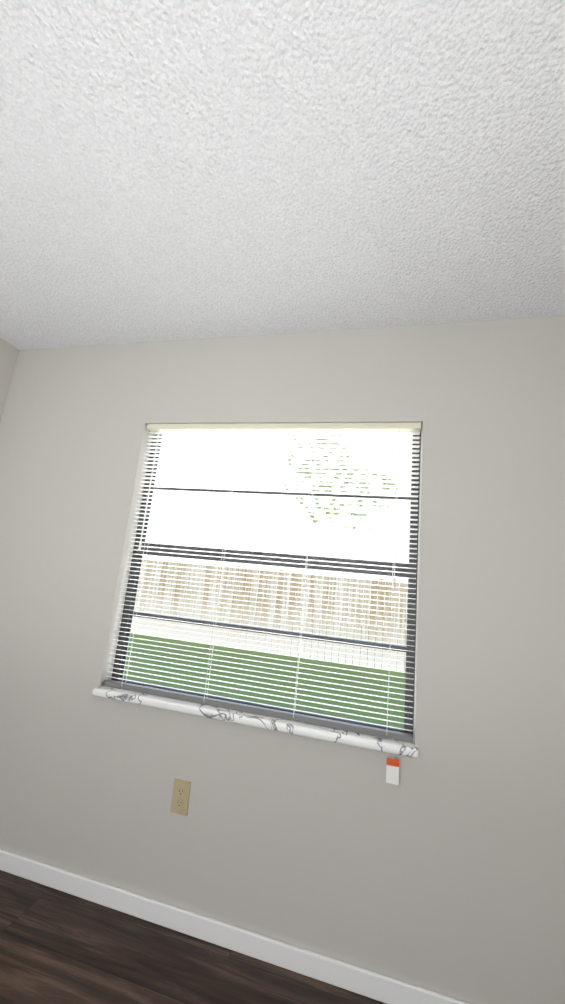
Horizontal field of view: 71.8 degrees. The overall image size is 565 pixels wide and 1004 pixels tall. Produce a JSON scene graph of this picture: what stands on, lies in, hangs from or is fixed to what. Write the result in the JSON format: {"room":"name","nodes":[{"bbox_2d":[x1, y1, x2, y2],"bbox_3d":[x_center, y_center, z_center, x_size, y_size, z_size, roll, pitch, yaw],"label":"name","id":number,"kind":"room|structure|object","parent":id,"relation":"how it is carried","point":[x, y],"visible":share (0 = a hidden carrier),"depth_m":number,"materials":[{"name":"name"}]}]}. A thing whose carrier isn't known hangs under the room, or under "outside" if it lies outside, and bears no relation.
{"room":"empty bedroom","nodes":[
{"label":"empty bedroom","id":0,"kind":"room"},
{"bbox_2d":[0,338,18,422],"bbox_3d":[-2.124,-0.089,0.266,0.120,2.440,3.720,3,-12,14],"label":"wall","id":1,"kind":"structure","parent":0,"point":[8,354],"depth_m":2.19,"materials":[{"name":"grey paint"}]},
{"bbox_2d":[0,870,385,1003],"bbox_3d":[-1.015,1.228,-0.235,3.990,0.120,3.840,3,-12,14],"label":"floor","id":2,"kind":"structure","parent":0,"point":[58,946],"depth_m":1.29,"materials":[{"name":"brown wood"}]},
{"bbox_2d":[0,316,564,1003],"bbox_3d":[-0.468,0.377,1.783,3.990,2.440,0.120,3,-12,14],"label":"wall","id":3,"kind":"structure","parent":0,"point":[440,868],"depth_m":1.51,"materials":[{"name":"grey paint"}]},
{"bbox_2d":[170,778,190,815],"bbox_3d":[-0.398,1.152,1.524,0.070,0.115,0.008,3,-12,14],"label":"electrical outlet cover","id":4,"kind":"object","parent":3,"relation":"attached to","point":[180,797],"visible":1,"depth_m":1.52,"materials":[{"name":"beige plastic"}]},
{"bbox_2d":[0,849,469,1003],"bbox_3d":[-0.266,1.536,1.403,3.070,0.067,0.013,3,-12,14],"label":"baseboard","id":5,"kind":"structure","parent":3,"relation":"attached to","point":[355,979],"depth_m":1.38,"materials":[{"name":"white wood"}]},
{"bbox_2d":[92,686,418,757],"bbox_3d":[-0.160,0.856,1.566,1.334,0.032,0.117,3,-12,14],"label":"window sill","id":6,"kind":"structure","parent":3,"relation":"attached to","point":[385,745],"depth_m":1.50,"materials":[{"name":"stone"}]},
{"bbox_2d":[111,430,420,734],"bbox_3d":[-0.085,0.255,1.756,1.310,1.230,0.037,3,-12,14],"label":"window unit","id":7,"kind":"structure","parent":3,"relation":"in","point":[302,635],"depth_m":1.70,"materials":[{"name":"grey metal"}]},
{"bbox_2d":[103,423,420,742],"bbox_3d":[-0.101,0.240,1.690,1.298,1.228,0.052,3,-12,14],"label":"window blind","id":8,"kind":"object","parent":7,"relation":"attached to","point":[317,429],"visible":0.94,"depth_m":1.70,"materials":[{"name":"white plastic"}]},
{"bbox_2d":[0,0,564,349],"bbox_3d":[-0.774,-1.270,0.269,3.990,0.120,3.840,3,-12,14],"label":"ceiling","id":9,"kind":"structure","parent":0,"point":[182,169],"depth_m":1.12,"materials":[{"name":"white paint"}]},
{"label":"outside","id":10,"kind":"structure","parent":0,"visible":0},
{"bbox_2d":[123,610,405,727],"bbox_3d":[1.416,3.584,9.041,26.000,0.100,15.860,3,-12,14],"label":"ground","id":11,"kind":"structure","parent":10,"point":[322,684],"depth_m":6.25,"materials":[{"name":"green plant"}]},
{"bbox_2d":[130,559,407,671],"bbox_3d":[1.798,2.475,8.103,17.100,1.765,0.060,3,-12,14],"label":"fence","id":12,"kind":"object","parent":11,"relation":"on","point":[334,633],"depth_m":8.56,"materials":[{"name":"brown wood"}]},
{"bbox_2d":[285,435,396,532],"bbox_3d":[1.720,0.780,6.415,3.843,4.393,2.434,3,-12,14],"label":"tree","id":13,"kind":"object","parent":11,"relation":"on","point":[342,504],"depth_m":6.65,"materials":[{"name":"green plant"}]},
{"bbox_3d":[0.395,0.879,1.396,0.002,0.047,0.069,3,-12,14],"label":"string","id":14,"kind":"object","parent":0,"visible":0},
{"bbox_2d":[386,758,398,784],"bbox_3d":[0.381,0.932,1.352,0.042,0.077,0.001,3,-12,14],"label":"tag","id":15,"kind":"object","parent":14,"relation":"hanging from","point":[392,771],"visible":0.86,"depth_m":1.35,"materials":[{"name":"white paper"}]}
]}

